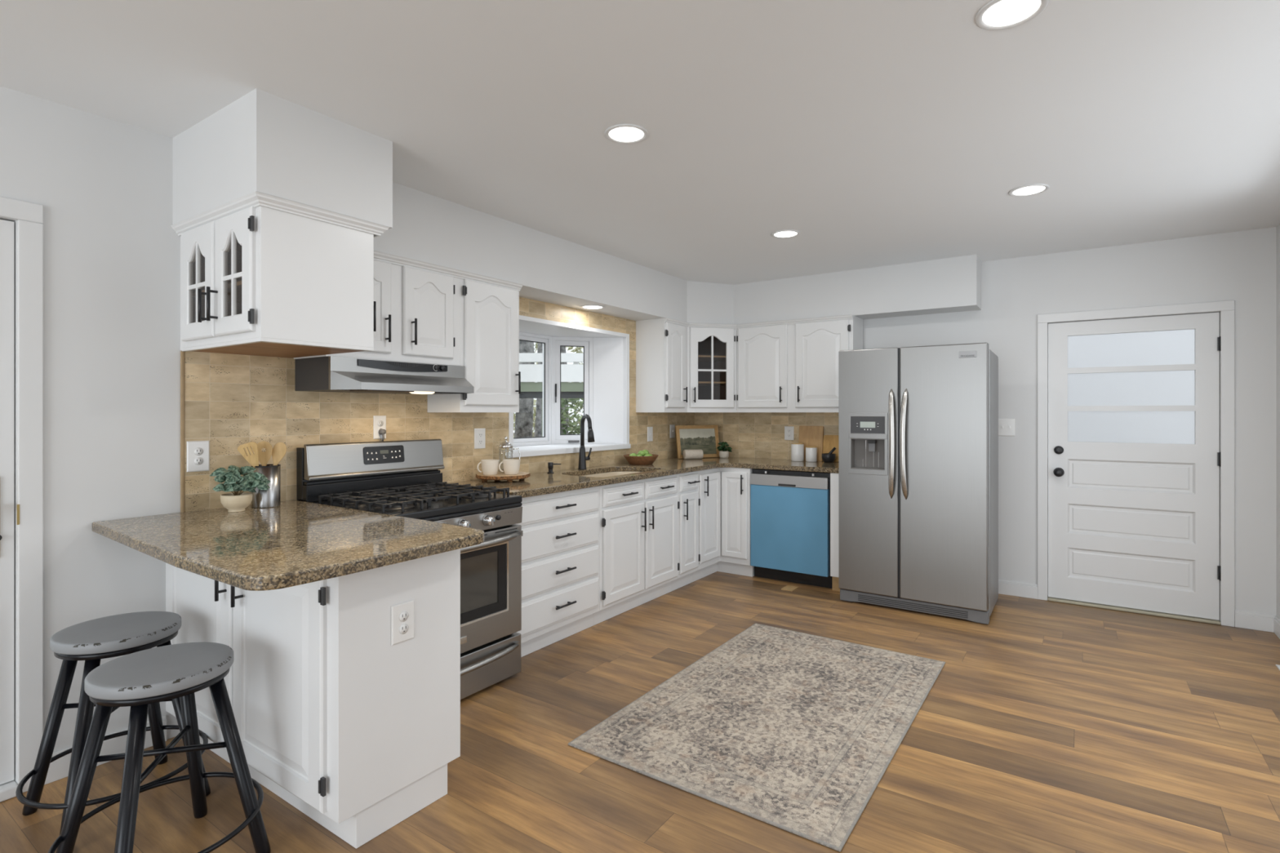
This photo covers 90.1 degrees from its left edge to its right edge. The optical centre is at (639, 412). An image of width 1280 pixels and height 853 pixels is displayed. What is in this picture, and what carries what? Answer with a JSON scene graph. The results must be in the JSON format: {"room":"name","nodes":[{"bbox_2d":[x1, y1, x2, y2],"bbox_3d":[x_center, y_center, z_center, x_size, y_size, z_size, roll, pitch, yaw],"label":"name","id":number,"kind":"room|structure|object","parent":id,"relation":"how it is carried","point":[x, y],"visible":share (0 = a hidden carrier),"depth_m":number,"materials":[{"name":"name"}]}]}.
{"room":"kitchen","nodes":[
{"label":"kitchen","id":0,"kind":"room"},
{"bbox_2d":[0,85,180,783],"bbox_3d":[-2.009,0.103,2.551,0.120,2.440,8.987,0,0,35],"label":"wall","id":1,"kind":"structure","parent":0,"point":[103,185],"depth_m":2.39,"materials":[{"name":"paint"}]},
{"bbox_2d":[0,196,43,802],"bbox_3d":[-2.440,0.293,1.877,0.173,2.059,1.010,0,0,35],"label":"door","id":2,"kind":"structure","parent":1,"relation":"in","point":[29,215],"depth_m":2.22,"materials":[{"name":"white wood"}]},
{"bbox_2d":[44,715,166,785],"bbox_3d":[-2.015,1.273,2.423,0.014,0.100,0.372,0,0,35],"label":"baseboard","id":3,"kind":"structure","parent":1,"relation":"attached to","point":[58,769],"depth_m":2.41,"materials":[{"name":"white wood"}]},
{"bbox_2d":[180,351,184,512],"bbox_3d":[-1.879,0.097,2.624,0.012,0.700,0.014,0,0,35],"label":"trim","id":4,"kind":"structure","parent":1,"relation":"attached to","point":[182,353],"depth_m":2.62,"materials":[{"name":"stone"}]},
{"bbox_2d":[180,205,376,358],"bbox_3d":[-1.484,-0.505,2.608,0.680,0.510,0.544,0,0,35],"label":"upper cabinet","id":5,"kind":"object","parent":1,"relation":"attached to","point":[260,281],"visible":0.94,"depth_m":2.40,"materials":[{"name":"white wood"}]},
{"bbox_2d":[192,280,241,303],"bbox_3d":[-1.485,-0.484,2.606,0.630,0.015,0.370,0,0,35],"label":"shelf","id":6,"kind":"object","parent":5,"relation":"attached to","point":[238,283],"depth_m":2.61,"materials":[{"name":"white wood"}]},
{"bbox_2d":[170,191,390,237],"bbox_3d":[-1.465,-0.741,2.607,0.713,0.036,0.520,0,0,35],"label":"trim","id":7,"kind":"structure","parent":5,"relation":"attached to","point":[255,199],"depth_m":2.39,"materials":[{"name":"white wood"}]},
{"bbox_2d":[293,259,459,365],"bbox_3d":[-1.274,-0.505,3.203,0.334,0.510,0.744,0,0,35],"label":"upper cabinet","id":8,"kind":"object","parent":1,"relation":"attached to","point":[418,310],"visible":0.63,"depth_m":3.18,"materials":[{"name":"white wood"}]},
{"bbox_2d":[294,355,474,394],"bbox_3d":[-1.222,-0.169,3.180,0.446,0.160,0.750,0,0,35],"label":"range hood","id":9,"kind":"object","parent":8,"relation":"attached to","point":[330,373],"visible":1,"depth_m":2.98,"materials":[{"name":"silver metal"}]},
{"bbox_2d":[382,360,426,368],"bbox_3d":[-1.150,-0.232,3.131,0.002,0.024,0.245,0,0,35],"label":"vent","id":10,"kind":"object","parent":9,"relation":"attached to","point":[386,364],"depth_m":3.12,"materials":[{"name":"black metal"}]},
{"bbox_2d":[408,391,434,394],"bbox_3d":[-1.069,-0.098,3.133,0.080,0.018,0.135,0,0,35],"label":"light","id":11,"kind":"object","parent":9,"relation":"attached to","point":[415,392],"depth_m":3.10,"materials":[{"name":"beige plastic"}]},
{"bbox_2d":[373,250,522,291],"bbox_3d":[-1.043,-0.741,3.312,0.033,0.036,1.186,0,0,35],"label":"trim","id":12,"kind":"structure","parent":8,"relation":"attached to","point":[382,256],"depth_m":3.33,"materials":[{"name":"white wood"}]},
{"bbox_2d":[184,297,694,511],"bbox_3d":[-0.678,-0.169,4.371,0.008,1.183,4.225,0,0,35],"label":"wall tile","id":13,"kind":"structure","parent":1,"relation":"attached to","point":[232,401],"depth_m":3.10,"materials":[{"name":"tile"}]},
{"bbox_2d":[186,440,208,471],"bbox_3d":[-1.842,0.182,2.665,0.008,0.127,0.083,0,0,35],"label":"outlet","id":14,"kind":"object","parent":13,"relation":"attached to","point":[197,451],"visible":1,"depth_m":2.66,"materials":[{"name":"white plastic"}]},
{"bbox_2d":[194,447,203,455],"bbox_3d":[-1.840,0.163,2.664,0.003,0.033,0.033,0,0,35],"label":"socket","id":15,"kind":"object","parent":14,"relation":"attached to","point":[197,451],"depth_m":2.66,"materials":[{"name":"white plastic"}]},
{"bbox_2d":[194,457,203,465],"bbox_3d":[-1.840,0.203,2.664,0.003,0.033,0.033,0,0,35],"label":"socket","id":16,"kind":"object","parent":14,"relation":"attached to","point":[197,460],"depth_m":2.66,"materials":[{"name":"white plastic"}]},
{"bbox_2d":[373,415,386,439],"bbox_3d":[-1.366,0.077,3.358,0.008,0.122,0.073,0,0,35],"label":"outlet","id":17,"kind":"object","parent":13,"relation":"attached to","point":[379,421],"visible":1,"depth_m":3.35,"materials":[{"name":"white plastic"}]},
{"bbox_2d":[377,420,383,426],"bbox_3d":[-1.364,0.058,3.356,0.003,0.033,0.033,0,0,35],"label":"socket","id":18,"kind":"object","parent":17,"relation":"attached to","point":[380,423],"depth_m":3.35,"materials":[{"name":"white plastic"}]},
{"bbox_2d":[378,428,386,441],"bbox_3d":[-1.349,0.120,3.350,0.026,0.070,0.032,0,0,35],"label":"plug","id":19,"kind":"object","parent":17,"relation":"attached to","point":[382,432],"visible":0.94,"depth_m":3.34,"materials":[{"name":"grey plastic"}]},
{"bbox_2d":[474,428,485,448],"bbox_3d":[-0.980,0.160,3.918,0.009,0.124,0.086,0,0,35],"label":"outlet","id":20,"kind":"object","parent":13,"relation":"attached to","point":[479,433],"visible":1,"depth_m":3.91,"materials":[{"name":"white plastic"}]},
{"bbox_2d":[478,433,482,444],"bbox_3d":[-0.978,0.160,3.916,0.003,0.066,0.033,0,0,35],"label":"socket","id":21,"kind":"object","parent":20,"relation":"attached to","point":[480,435],"depth_m":3.91,"materials":[{"name":"white plastic"}]},
{"bbox_2d":[647,426,653,441],"bbox_3d":[0.091,0.185,5.469,0.016,0.125,0.080,0,0,35],"label":"light switch","id":22,"kind":"object","parent":13,"relation":"attached to","point":[650,429],"visible":1,"depth_m":5.47,"materials":[{"name":"white plastic"}]},
{"bbox_2d":[669,424,675,438],"bbox_3d":[0.297,0.170,5.768,0.016,0.118,0.082,0,0,35],"label":"light switch","id":23,"kind":"object","parent":13,"relation":"attached to","point":[672,427],"visible":1,"depth_m":5.76,"materials":[{"name":"white plastic"}]},
{"bbox_2d":[427,278,520,412],"bbox_3d":[-0.938,-0.380,3.692,0.334,0.760,0.440,0,0,35],"label":"upper cabinet","id":24,"kind":"object","parent":1,"relation":"attached to","point":[489,313],"visible":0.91,"depth_m":3.59,"materials":[{"name":"white wood"}]},
{"bbox_2d":[506,315,631,457],"bbox_3d":[-0.686,-0.217,4.818,0.570,1.020,1.460,0,0,35],"label":"window","id":25,"kind":"structure","parent":1,"relation":"in","point":[606,353],"depth_m":5.16,"materials":[{"name":"plastic"}]},
{"bbox_2d":[635,318,687,412],"bbox_3d":[0.206,-0.380,5.354,0.334,0.760,0.364,0,0,35],"label":"upper cabinet","id":26,"kind":"object","parent":1,"relation":"attached to","point":[661,347],"visible":0.98,"depth_m":5.23,"materials":[{"name":"white wood"}]},
{"bbox_2d":[687,326,736,412],"bbox_3d":[0.586,-0.380,5.690,0.579,0.760,0.618,0,0,35],"label":"upper cabinet","id":27,"kind":"object","parent":1,"relation":"attached to","point":[711,351],"visible":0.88,"depth_m":5.51,"materials":[{"name":"white wood"}]},
{"bbox_2d":[697,355,725,362],"bbox_3d":[0.584,-0.484,5.691,0.553,0.014,0.595,0,0,35],"label":"shelf","id":28,"kind":"object","parent":27,"relation":"attached to","point":[701,358],"depth_m":5.67,"materials":[{"name":"brown wood"}]},
{"bbox_2d":[697,381,725,386],"bbox_3d":[0.584,-0.259,5.691,0.553,0.014,0.595,0,0,35],"label":"shelf","id":29,"kind":"object","parent":27,"relation":"attached to","point":[700,383],"depth_m":5.66,"materials":[{"name":"brown wood"}]},
{"bbox_2d":[664,314,853,328],"bbox_3d":[0.955,-0.741,5.284,1.475,0.036,0.494,0,0,7],"label":"trim","id":30,"kind":"structure","parent":27,"relation":"attached to","point":[842,317],"depth_m":5.31,"materials":[{"name":"white wood"}]},
{"bbox_2d":[172,88,981,324],"bbox_3d":[0.314,-0.939,3.669,2.441,0.357,4.273,0,0,35],"label":"soffit","id":31,"kind":"structure","parent":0,"point":[427,228],"depth_m":3.49,"materials":[{"name":"paint"}]},
{"bbox_2d":[580,304,604,309],"bbox_3d":[-0.342,-0.757,4.595,0.176,0.006,0.176,0,0,35],"label":"recessed light","id":32,"kind":"object","parent":31,"relation":"in","point":[588,306],"visible":1,"depth_m":4.60,"materials":[{"name":"white plastic"}]},
{"bbox_2d":[0,0,1279,284],"bbox_3d":[-0.305,-1.167,1.379,4.256,0.100,8.987,0,0,35],"label":"ceiling","id":33,"kind":"structure","parent":0,"point":[878,132],"depth_m":2.27,"materials":[{"name":"paint"}]},
{"bbox_2d":[604,124,648,143],"bbox_3d":[-0.055,-1.114,2.560,0.176,0.006,0.176,0,0,35],"label":"recessed light","id":34,"kind":"object","parent":33,"relation":"in","point":[620,133],"visible":1,"depth_m":2.55,"materials":[{"name":"white plastic"}]},
{"bbox_2d":[771,229,799,238],"bbox_3d":[0.910,-1.114,3.991,0.176,0.006,0.176,0,0,35],"label":"recessed light","id":35,"kind":"object","parent":33,"relation":"in","point":[786,233],"visible":1,"depth_m":3.98,"materials":[{"name":"white plastic"}]},
{"bbox_2d":[975,0,1048,30],"bbox_3d":[1.030,-1.114,1.774,0.176,0.006,0.176,0,0,35],"label":"recessed light","id":36,"kind":"object","parent":33,"relation":"in","point":[995,15],"visible":1,"depth_m":1.78,"materials":[{"name":"white plastic"}]},
{"bbox_2d":[1008,183,1049,196],"bbox_3d":[1.952,-1.114,3.207,0.176,0.006,0.176,0,0,35],"label":"recessed light","id":37,"kind":"object","parent":33,"relation":"in","point":[1034,188],"visible":1,"depth_m":3.20,"materials":[{"name":"white plastic"}]},
{"bbox_2d":[0,571,1279,852],"bbox_3d":[-0.271,1.353,1.429,4.256,0.060,8.867,0,0,35],"label":"floor","id":38,"kind":"structure","parent":0,"point":[1044,726],"depth_m":2.41,"materials":[{"name":"brown wood"}]},
{"bbox_2d":[15,611,210,852],"bbox_3d":[-1.761,1.025,2.160,0.500,0.604,0.500,0,0,35],"label":"bar stool","id":39,"kind":"object","parent":38,"relation":"on","point":[92,641],"visible":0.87,"depth_m":2.10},
{"bbox_2d":[48,642,271,852],"bbox_3d":[-1.377,1.025,1.846,0.500,0.604,0.500,0,0,31],"label":"bar stool","id":40,"kind":"object","parent":38,"relation":"on","point":[137,680],"visible":1,"depth_m":1.80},
{"bbox_2d":[165,548,460,848],"bbox_3d":[-1.288,0.885,2.394,1.244,0.875,0.505,0,0,35],"label":"base cabinet","id":41,"kind":"object","parent":38,"relation":"on","point":[359,732],"visible":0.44,"depth_m":2.05,"materials":[{"name":"white wood"}]},
{"bbox_2d":[92,499,484,591],"bbox_3d":[-1.280,0.427,2.279,1.390,0.037,0.794,0,0,35],"label":"countertop","id":42,"kind":"structure","parent":41,"relation":"on","point":[293,543],"depth_m":2.06,"materials":[{"name":"stone"}]},
{"bbox_2d":[209,465,271,512],"bbox_3d":[-1.649,0.314,2.639,0.215,0.190,0.167,0,0,-32],"label":"potted plant","id":43,"kind":"object","parent":42,"relation":"on","point":[237,501],"visible":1,"depth_m":2.61,"materials":[{"name":"teal plant"}]},
{"bbox_2d":[251,464,280,508],"bbox_3d":[-1.627,0.319,2.780,0.111,0.180,0.111,0,0,35],"label":"utensil crock","id":44,"kind":"object","parent":42,"relation":"on","point":[271,497],"visible":0.89,"depth_m":2.74,"materials":[{"name":"metal"}]},
{"bbox_2d":[237,441,258,467],"bbox_3d":[-1.635,0.262,2.730,0.140,0.276,0.039,0,0,-43],"label":"slotted spatula","id":45,"kind":"object","parent":44,"relation":"in","point":[252,459],"visible":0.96,"depth_m":2.71,"materials":[{"name":"brown wood"}]},
{"bbox_2d":[257,440,272,466],"bbox_3d":[-1.642,0.262,2.789,0.066,0.273,0.008,0,0,-19],"label":"wooden spoon","id":46,"kind":"object","parent":44,"relation":"in","point":[264,457],"visible":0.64,"depth_m":2.79,"materials":[{"name":"brown wood"}]},
{"bbox_2d":[271,442,286,465],"bbox_3d":[-1.612,0.266,2.810,0.034,0.267,0.100,0,0,40],"label":"wooden spoon","id":47,"kind":"object","parent":44,"relation":"in","point":[279,450],"visible":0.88,"depth_m":2.82,"materials":[{"name":"brown wood"}]},
{"bbox_2d":[391,600,413,645],"bbox_3d":[-0.760,0.675,2.054,0.008,0.125,0.083,0,0,35],"label":"outlet","id":48,"kind":"object","parent":41,"relation":"attached to","point":[402,614],"visible":1,"depth_m":2.05,"materials":[{"name":"white plastic"}]},
{"bbox_2d":[399,623,408,634],"bbox_3d":[-0.758,0.695,2.053,0.003,0.033,0.033,0,0,35],"label":"socket","id":49,"kind":"object","parent":48,"relation":"attached to","point":[403,628],"depth_m":2.05,"materials":[{"name":"white plastic"}]},
{"bbox_2d":[399,611,408,622],"bbox_3d":[-0.758,0.655,2.053,0.003,0.033,0.033,0,0,35],"label":"socket","id":50,"kind":"object","parent":48,"relation":"attached to","point":[403,615],"depth_m":2.05,"materials":[{"name":"white plastic"}]},
{"bbox_2d":[296,439,523,699],"bbox_3d":[-1.073,0.736,3.093,0.788,1.174,0.776,0,0,35],"label":"gas range","id":51,"kind":"object","parent":38,"relation":"on","point":[402,478],"visible":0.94,"depth_m":3.06,"materials":[{"name":"silver metal"}]},
{"bbox_2d":[313,490,522,520],"bbox_3d":[-1.066,0.445,3.079,0.635,0.053,0.760,0,0,35],"label":"cooktop","id":52,"kind":"object","parent":51,"relation":"in","point":[466,508],"depth_m":2.92,"materials":[{"name":"black metal"}]},
{"bbox_2d":[515,486,599,657],"bbox_3d":[-0.693,0.885,3.774,0.658,0.875,0.772,0,0,35],"label":"base cabinet","id":53,"kind":"object","parent":38,"relation":"on","point":[561,538],"visible":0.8,"depth_m":3.61,"materials":[{"name":"white wood"}]},
{"bbox_2d":[442,457,838,497],"bbox_3d":[0.326,0.427,4.421,1.589,0.037,3.002,0,0,35],"label":"countertop","id":54,"kind":"structure","parent":53,"relation":"on","point":[538,483],"depth_m":4.56,"materials":[{"name":"stone"}]},
{"bbox_2d":[475,471,530,482],"bbox_3d":[-0.815,0.388,3.838,0.321,0.041,0.326,0,0,35],"label":"serving board","id":55,"kind":"object","parent":54,"relation":"on","point":[500,475],"visible":0.88,"depth_m":3.73,"materials":[{"name":"brown wood"}]},
{"bbox_2d":[476,459,499,475],"bbox_3d":[-0.885,0.324,3.765,0.107,0.087,0.108,0,0,20],"label":"mug","id":56,"kind":"object","parent":55,"relation":"on","point":[489,467],"visible":1,"depth_m":3.73,"materials":[{"name":"white ceramic"}]},
{"bbox_2d":[498,458,520,475],"bbox_3d":[-0.765,0.324,3.792,0.107,0.087,0.108,0,0,20],"label":"mug","id":57,"kind":"object","parent":55,"relation":"on","point":[511,466],"visible":1,"depth_m":3.76,"materials":[{"name":"white ceramic"}]},
{"bbox_2d":[498,436,520,471],"bbox_3d":[-0.816,0.257,3.959,0.103,0.218,0.118,0,0,35],"label":"press","id":58,"kind":"object","parent":55,"relation":"on","point":[505,444],"visible":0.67,"depth_m":3.93,"materials":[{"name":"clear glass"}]},
{"bbox_2d":[546,462,560,473],"bbox_3d":[-0.579,0.373,4.317,0.094,0.072,0.044,0,0,-13],"label":"soap dispenser","id":59,"kind":"object","parent":54,"relation":"on","point":[550,464],"visible":1,"depth_m":4.30,"materials":[{"name":"black metal"}]},
{"bbox_2d":[577,413,595,469],"bbox_3d":[-0.383,0.210,4.543,0.105,0.397,0.213,0,0,-11],"label":"faucet","id":60,"kind":"object","parent":54,"relation":"on","point":[582,458],"visible":1,"depth_m":4.57,"materials":[{"name":"black metal"}]},
{"bbox_2d":[582,471,640,477],"bbox_3d":[-0.189,0.542,4.464,0.444,0.191,0.814,0,0,35],"label":"sink","id":61,"kind":"object","parent":54,"relation":"in","point":[620,473],"visible":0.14,"depth_m":4.79,"materials":[{"name":"beige ceramic"}]},
{"bbox_2d":[623,453,658,465],"bbox_3d":[0.008,0.373,5.050,0.278,0.072,0.278,0,0,35],"label":"fruit bowl","id":62,"kind":"object","parent":54,"relation":"on","point":[636,460],"visible":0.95,"depth_m":4.96,"materials":[{"name":"brown wood"}]},
{"bbox_2d":[638,450,644,456],"bbox_3d":[0.012,0.325,5.041,0.053,0.052,0.060,0,0,36],"label":"fruit","id":63,"kind":"object","parent":62,"relation":"in","point":[640,452],"visible":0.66,"depth_m":5.02,"materials":[{"name":"green food"}]},
{"bbox_2d":[682,449,703,459],"bbox_3d":[0.464,0.366,5.598,0.164,0.084,0.084,0,0,-16],"label":"rolled towel","id":64,"kind":"object","parent":54,"relation":"on","point":[686,454],"visible":1,"depth_m":5.57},
{"bbox_2d":[675,425,719,458],"bbox_3d":[0.521,0.261,5.737,0.434,0.291,0.065,0,0,-27],"label":"framed picture","id":65,"kind":"object","parent":54,"relation":"on","point":[704,437],"visible":0.89,"depth_m":5.75,"materials":[{"name":"paper"}]},
{"bbox_2d":[716,441,732,457],"bbox_3d":[0.761,0.337,5.745,0.146,0.144,0.131,0,0,35],"label":"potted plant","id":66,"kind":"object","parent":54,"relation":"on","point":[724,451],"visible":1,"depth_m":5.72,"materials":[{"name":"green plant"}]},
{"bbox_2d":[791,443,804,461],"bbox_3d":[1.328,0.334,5.386,0.106,0.150,0.106,0,0,35],"label":"canister","id":67,"kind":"object","parent":54,"relation":"on","point":[797,449],"visible":1,"depth_m":5.34,"materials":[{"name":"white ceramic"}]},
{"bbox_2d":[798,426,823,461],"bbox_3d":[1.452,0.263,5.434,0.210,0.295,0.050,0,0,35],"label":"cutting board","id":68,"kind":"object","parent":54,"relation":"on","point":[811,436],"visible":0.73,"depth_m":5.42,"materials":[{"name":"brown wood"}]},
{"bbox_2d":[805,446,817,462],"bbox_3d":[1.428,0.347,5.323,0.093,0.124,0.093,0,0,35],"label":"canister","id":69,"kind":"object","parent":54,"relation":"on","point":[811,451],"visible":1,"depth_m":5.29,"materials":[{"name":"white ceramic"}]},
{"bbox_2d":[822,453,835,462],"bbox_3d":[1.548,0.373,5.241,0.110,0.071,0.110,0,0,35],"label":"mortar","id":70,"kind":"object","parent":54,"relation":"on","point":[826,457],"visible":0.98,"depth_m":5.20,"materials":[{"name":"black stone"}]},
{"bbox_2d":[828,447,835,453],"bbox_3d":[1.561,0.334,5.235,0.091,0.104,0.025,0,0,22],"label":"pestle","id":71,"kind":"object","parent":70,"relation":"in","point":[833,449],"visible":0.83,"depth_m":5.22,"materials":[{"name":"black stone"}]},
{"bbox_2d":[822,435,838,462],"bbox_3d":[1.599,0.300,5.334,0.141,0.221,0.050,0,0,35],"label":"cutting board","id":72,"kind":"object","parent":54,"relation":"on","point":[830,442],"visible":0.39,"depth_m":5.33,"materials":[{"name":"brown wood"}]},
{"bbox_2d":[593,471,679,625],"bbox_3d":[-0.212,0.885,4.473,0.658,0.875,0.922,0,0,35],"label":"base cabinet","id":73,"kind":"object","parent":38,"relation":"on","point":[639,565],"visible":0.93,"depth_m":4.25,"materials":[{"name":"white wood"}]},
{"bbox_2d":[671,471,700,591],"bbox_3d":[0.137,0.885,4.980,0.658,0.875,0.308,0,0,35],"label":"base cabinet","id":74,"kind":"object","parent":38,"relation":"on","point":[688,556],"visible":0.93,"depth_m":4.79,"materials":[{"name":"white wood"}]},
{"bbox_2d":[692,467,754,582],"bbox_3d":[0.597,0.885,5.459,0.872,0.875,1.001,0,0,35],"label":"base cabinet","id":75,"kind":"object","parent":38,"relation":"on","point":[724,493],"visible":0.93,"depth_m":5.14,"materials":[{"name":"white wood"}]},
{"bbox_2d":[568,623,945,851],"bbox_3d":[0.662,1.318,2.953,1.084,0.008,1.764,0,0,35],"label":"area rug","id":76,"kind":"object","parent":38,"relation":"on","point":[794,732],"visible":1,"depth_m":2.68,"materials":[{"name":"beige fabric"}]},
{"bbox_2d":[781,585,798,591],"bbox_3d":[1.125,1.320,4.797,0.088,0.005,0.130,0,0,35],"label":"floor vent","id":77,"kind":"object","parent":38,"relation":"on","point":[788,588],"visible":1,"depth_m":4.79,"materials":[{"name":"brown wood"}]},
{"bbox_2d":[750,468,832,588],"bbox_3d":[1.306,0.889,5.150,0.640,0.868,0.614,0,0,35],"label":"dishwasher","id":78,"kind":"object","parent":38,"relation":"on","point":[790,510],"visible":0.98,"depth_m":4.89,"materials":[{"name":"blue metal"}]},
{"bbox_2d":[830,472,840,591],"bbox_3d":[1.459,0.885,4.731,0.078,0.875,0.070,0,0,35],"label":"end panel","id":79,"kind":"object","parent":38,"relation":"on","point":[834,562],"visible":0.61,"depth_m":4.71,"materials":[{"name":"white wood"}]},
{"bbox_2d":[838,342,998,624],"bbox_3d":[1.919,0.444,4.426,0.930,1.756,0.641,0,0,35],"label":"refrigerator","id":80,"kind":"object","parent":38,"relation":"on","point":[918,425],"visible":1,"depth_m":4.18,"materials":[{"name":"metal"}]},
{"bbox_2d":[862,226,1275,621],"bbox_3d":[2.208,0.103,5.032,4.256,2.440,0.120,0,0,35],"label":"wall","id":81,"kind":"structure","parent":0,"point":[1239,266],"depth_m":4.25,"materials":[{"name":"paint"}]},
{"bbox_2d":[694,412,838,459],"bbox_3d":[1.180,0.173,5.661,1.592,0.500,0.008,0,0,35],"label":"wall tile","id":82,"kind":"structure","parent":81,"relation":"attached to","point":[748,434],"depth_m":5.72,"materials":[{"name":"tile"}]},
{"bbox_2d":[784,426,794,439],"bbox_3d":[1.299,0.181,5.569,0.085,0.120,0.009,0,0,35],"label":"outlet","id":83,"kind":"object","parent":82,"relation":"attached to","point":[788,430],"visible":1,"depth_m":5.57,"materials":[{"name":"white plastic"}]},
{"bbox_2d":[786,429,791,436],"bbox_3d":[1.298,0.181,5.566,0.033,0.066,0.003,0,0,35],"label":"socket","id":84,"kind":"object","parent":83,"relation":"attached to","point":[788,431],"depth_m":5.57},
{"bbox_2d":[736,315,862,412],"bbox_3d":[1.315,-0.380,5.358,0.998,0.760,0.338,0,0,35],"label":"upper cabinet","id":85,"kind":"object","parent":81,"relation":"attached to","point":[780,368],"visible":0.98,"depth_m":5.26,"materials":[{"name":"white wood"}]},
{"bbox_2d":[998,418,1014,435],"bbox_3d":[2.657,0.108,4.640,0.112,0.125,0.016,0,0,35],"label":"light switch","id":86,"kind":"object","parent":81,"relation":"attached to","point":[1006,426],"visible":0.9,"depth_m":4.64,"materials":[{"name":"white plastic"}]},
{"bbox_2d":[1037,300,1235,626],"bbox_3d":[3.261,0.315,4.262,1.034,2.016,0.154,0,0,35],"label":"door","id":87,"kind":"structure","parent":81,"relation":"in","point":[1135,457],"depth_m":4.23,"materials":[{"name":"white wood"}]},
{"bbox_2d":[998,579,1275,632],"bbox_3d":[2.829,1.273,4.523,2.416,0.100,0.014,0,0,35],"label":"baseboard","id":88,"kind":"structure","parent":81,"relation":"attached to","point":[1255,621],"depth_m":3.93,"materials":[{"name":"white wood"}]},
{"bbox_2d":[1275,223,1279,619],"bbox_3d":[1.399,0.103,0.207,0.120,2.440,8.987,0,0,35],"label":"wall","id":89,"kind":"structure","parent":0,"point":[1277,228],"depth_m":3.81,"materials":[{"name":"paint"}]},
{"bbox_2d":[1273,616,1279,639],"bbox_3d":[2.336,1.273,1.687,0.014,0.100,5.247,0,0,35],"label":"baseboard","id":90,"kind":"structure","parent":89,"relation":"attached to","point":[1276,621],"depth_m":3.78,"materials":[{"name":"white wood"}]},
{"label":"outside","id":91,"kind":"structure","parent":0,"visible":0},
{"bbox_3d":[-3.172,1.873,9.575,70.000,0.100,70.000,0,0,35],"label":"ground","id":92,"kind":"structure","parent":91,"visible":0},
{"bbox_2d":[514,340,534,437],"bbox_3d":[-1.613,-1.740,9.808,2.205,7.144,2.260,0,0,-22],"label":"tree","id":93,"kind":"object","parent":92,"relation":"on","point":[524,418],"visible":0.05,"depth_m":9.61,"materials":[{"name":"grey plant"}]},
{"bbox_2d":[513,399,542,437],"bbox_3d":[-2.296,0.717,13.503,1.225,2.115,0.407,0,0,0],"label":"shrub","id":94,"kind":"object","parent":92,"relation":"on","point":[535,401],"visible":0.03,"depth_m":13.46,"materials":[{"name":"green plant"}]},
{"bbox_2d":[533,342,542,436],"bbox_3d":[-1.564,-1.739,11.198,2.181,7.135,2.242,0,0,-22],"label":"tree","id":95,"kind":"object","parent":92,"relation":"on","point":[538,425],"visible":0.02,"depth_m":10.99,"materials":[{"name":"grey plant"}]},
{"bbox_2d":[513,342,583,436],"bbox_3d":[-2.331,-1.179,19.988,10.250,6.038,2.715,0,0,0],"label":"shrub","id":96,"kind":"object","parent":92,"relation":"on","point":[576,348],"visible":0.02,"depth_m":20.32,"materials":[{"name":"green plant"}]},
{"bbox_2d":[519,352,583,398],"bbox_3d":[-1.338,0.540,8.485,5.500,2.565,1.030,0,0,0],"label":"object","id":97,"kind":"object","parent":92,"relation":"on","point":[571,375],"visible":0.2,"depth_m":7.98,"materials":[{"name":"white"}]},
{"bbox_2d":[560,346,568,434],"bbox_3d":[-1.610,-1.739,13.820,2.274,7.143,2.286,0,0,-21],"label":"tree","id":98,"kind":"object","parent":92,"relation":"on","point":[562,348],"visible":0.02,"depth_m":13.84,"materials":[{"name":"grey plant"}]},
{"bbox_2d":[560,398,583,434],"bbox_3d":[-1.114,0.714,11.495,1.354,2.124,0.432,0,0,1],"label":"shrub","id":99,"kind":"object","parent":92,"relation":"on","point":[576,428],"visible":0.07,"depth_m":11.43,"materials":[{"name":"green plant"}]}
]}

